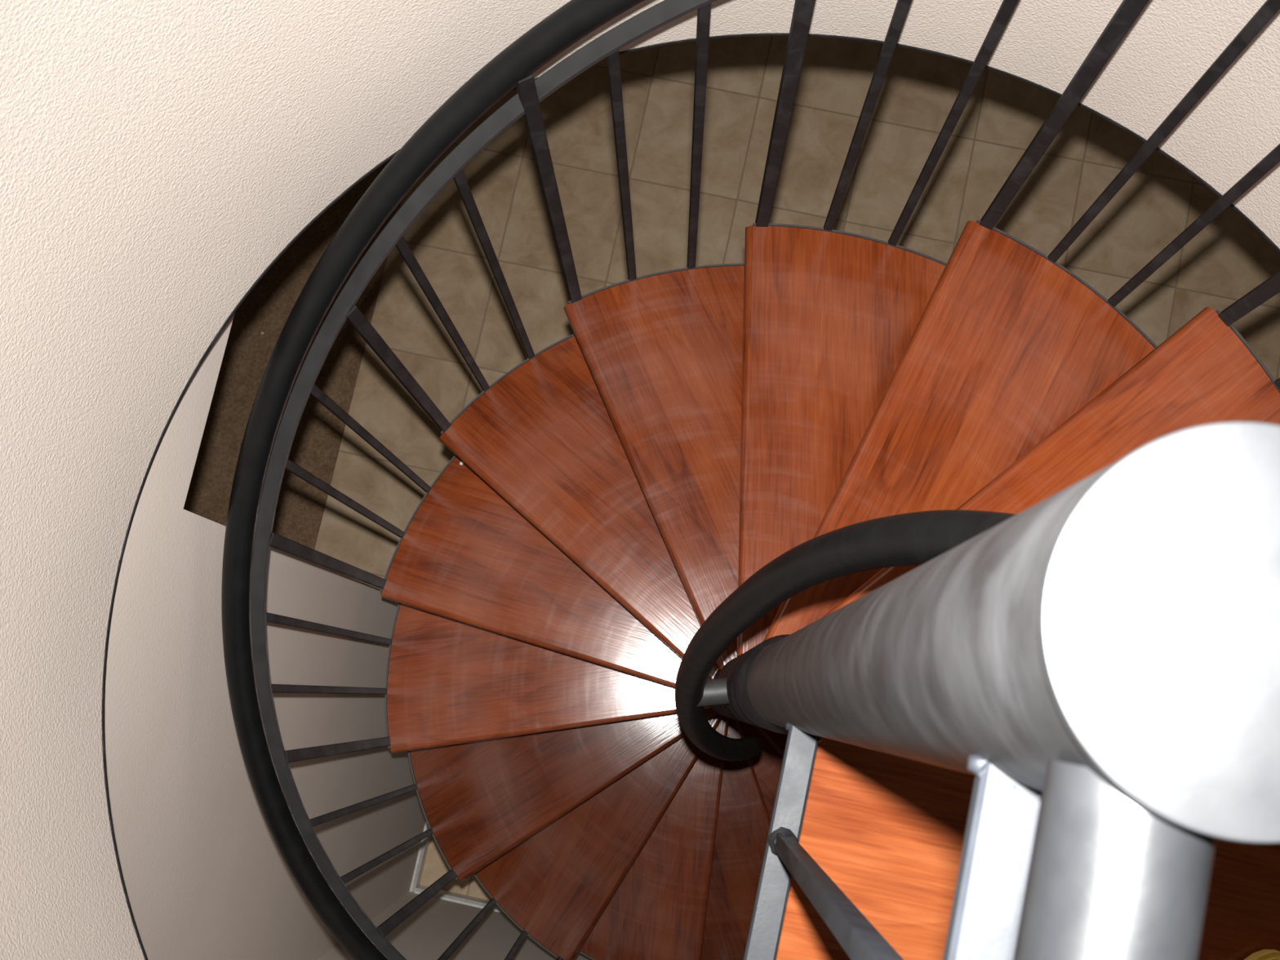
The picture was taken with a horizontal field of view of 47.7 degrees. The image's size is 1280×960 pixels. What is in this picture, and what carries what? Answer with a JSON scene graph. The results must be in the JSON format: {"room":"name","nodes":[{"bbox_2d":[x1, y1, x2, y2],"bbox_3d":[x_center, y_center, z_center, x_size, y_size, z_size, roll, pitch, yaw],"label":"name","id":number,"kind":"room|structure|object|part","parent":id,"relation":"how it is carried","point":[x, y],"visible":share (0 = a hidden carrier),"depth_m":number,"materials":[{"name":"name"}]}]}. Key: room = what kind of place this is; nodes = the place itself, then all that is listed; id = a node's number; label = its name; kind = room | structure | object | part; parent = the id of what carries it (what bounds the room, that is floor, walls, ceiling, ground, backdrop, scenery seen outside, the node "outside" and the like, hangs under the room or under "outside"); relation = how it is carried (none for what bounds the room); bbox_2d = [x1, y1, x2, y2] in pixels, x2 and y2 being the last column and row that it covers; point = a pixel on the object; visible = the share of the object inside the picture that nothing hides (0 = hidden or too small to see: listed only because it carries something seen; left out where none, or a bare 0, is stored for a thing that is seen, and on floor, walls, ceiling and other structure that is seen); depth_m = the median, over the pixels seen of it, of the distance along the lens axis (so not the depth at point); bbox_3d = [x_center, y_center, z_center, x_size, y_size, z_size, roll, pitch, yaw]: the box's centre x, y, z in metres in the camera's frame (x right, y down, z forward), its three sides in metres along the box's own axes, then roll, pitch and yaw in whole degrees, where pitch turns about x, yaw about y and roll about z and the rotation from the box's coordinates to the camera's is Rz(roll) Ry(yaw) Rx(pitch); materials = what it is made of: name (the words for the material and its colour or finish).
{"room":"spiral staircase","nodes":[
{"label":"spiral staircase","id":0,"kind":"room"},
{"bbox_2d":[104,312,426,959],"bbox_3d":[-0.391,-0.739,3.237,0.115,2.920,6.100,12,82,3],"label":"wall","id":1,"kind":"structure","parent":0,"point":[206,876],"depth_m":2.20,"materials":[{"name":"grey paint"}]},
{"bbox_2d":[409,821,431,892],"bbox_3d":[-0.597,0.847,4.436,0.015,0.085,0.814,12,82,3],"label":"baseboard","id":2,"kind":"structure","parent":1,"relation":"attached to","point":[424,843],"depth_m":4.36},
{"bbox_2d":[183,156,401,549],"bbox_3d":[-1.866,-0.834,4.782,2.086,0.054,6.100,12,82,3],"label":"floor","id":3,"kind":"structure","parent":0,"point":[316,444],"depth_m":4.66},
{"bbox_2d":[318,891,592,959],"bbox_3d":[1.345,1.514,2.862,4.475,2.920,0.102,12,82,3],"label":"wall","id":4,"kind":"structure","parent":0,"point":[426,934],"depth_m":3.85,"materials":[{"name":"grey paint"}]},
{"bbox_2d":[414,884,504,913],"bbox_3d":[1.444,1.683,4.268,4.335,0.085,0.014,12,82,3],"label":"baseboard","id":5,"kind":"structure","parent":4,"relation":"attached to","point":[442,894],"depth_m":4.34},
{"bbox_2d":[0,0,1279,959],"bbox_3d":[0.129,0.012,0.228,1.615,2.785,1.615,-38,83,-4],"label":"wall","id":6,"kind":"structure","parent":0,"point":[157,157],"depth_m":1.45,"materials":[{"name":"beige paint"}]},
{"bbox_2d":[102,32,1279,959],"bbox_3d":[0.157,0.219,1.604,1.517,0.004,1.517,-38,83,-4],"label":"trim","id":7,"kind":"structure","parent":6,"relation":"attached to","point":[1054,92],"depth_m":1.68,"materials":[{"name":"black paint"}]},
{"bbox_2d":[314,35,1279,900],"bbox_3d":[1.554,-0.113,4.606,4.914,0.050,6.100,12,82,3],"label":"floor","id":8,"kind":"structure","parent":0,"point":[1228,258],"depth_m":4.72,"materials":[{"name":"tile"}]},
{"bbox_2d":[380,219,1279,959],"bbox_3d":[0.219,0.388,2.392,1.492,4.231,1.444,12,82,3],"label":"spiral staircase","id":9,"kind":"structure","parent":8,"relation":"on","point":[693,428],"depth_m":1.95,"materials":[{"name":"brown wood"}]},
{"bbox_2d":[221,0,1279,959],"bbox_3d":[0.172,0.341,2.358,1.449,3.995,1.449,2,81,2],"label":"stair railing","id":10,"kind":"object","parent":9,"relation":"attached to","point":[249,537],"visible":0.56,"depth_m":1.79,"materials":[{"name":"black metal"}]},
{"bbox_3d":[0.164,0.278,1.942,1.449,3.153,1.449,-38,83,-4],"label":"handrail","id":11,"kind":"part","parent":10,"relation":"part of","materials":[{"name":"black metal"}]},
{"bbox_3d":[0.165,0.290,2.020,1.420,3.128,1.420,-38,83,-4],"label":"sub rail","id":12,"kind":"part","parent":10,"relation":"part of","materials":[{"name":"black metal"}]},
{"bbox_2d":[675,509,1016,760],"bbox_3d":[0.150,0.216,1.584,0.200,1.966,0.244,35,84,6],"label":"handrail","id":13,"kind":"object","parent":9,"relation":"attached to","point":[916,538],"visible":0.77,"depth_m":1.21,"materials":[{"name":"black metal"}]},
{"bbox_2d":[742,722,1216,959],"bbox_3d":[0.043,0.494,0.732,0.038,0.961,0.739,12,82,3],"label":"landing railing","id":14,"kind":"object","parent":9,"relation":"attached to","point":[1074,868],"visible":0.88,"depth_m":0.32,"materials":[{"name":"grey metal"}]},
{"bbox_3d":[0.054,0.552,1.103,0.024,0.013,0.737,12,82,3],"label":"rail","id":15,"kind":"part","parent":14,"relation":"part of","materials":[{"name":"grey metal"}]},
{"bbox_3d":[0.035,0.442,0.385,0.020,0.011,0.737,12,82,3],"label":"sub rail","id":16,"kind":"part","parent":14,"relation":"part of","materials":[{"name":"grey metal"}]},
{"bbox_3d":[0.034,0.425,0.276,0.038,0.038,0.739,12,82,3],"label":"rail","id":17,"kind":"part","parent":14,"relation":"part of","materials":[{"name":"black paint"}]},
{"bbox_2d":[1244,949,1279,959],"bbox_3d":[0.504,0.528,1.158,0.101,0.093,0.286,12,82,3],"label":"shoe","id":18,"kind":"object","parent":9,"relation":"on","point":[1264,954],"visible":1,"depth_m":1.21,"materials":[{"name":"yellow leather"}]}
]}

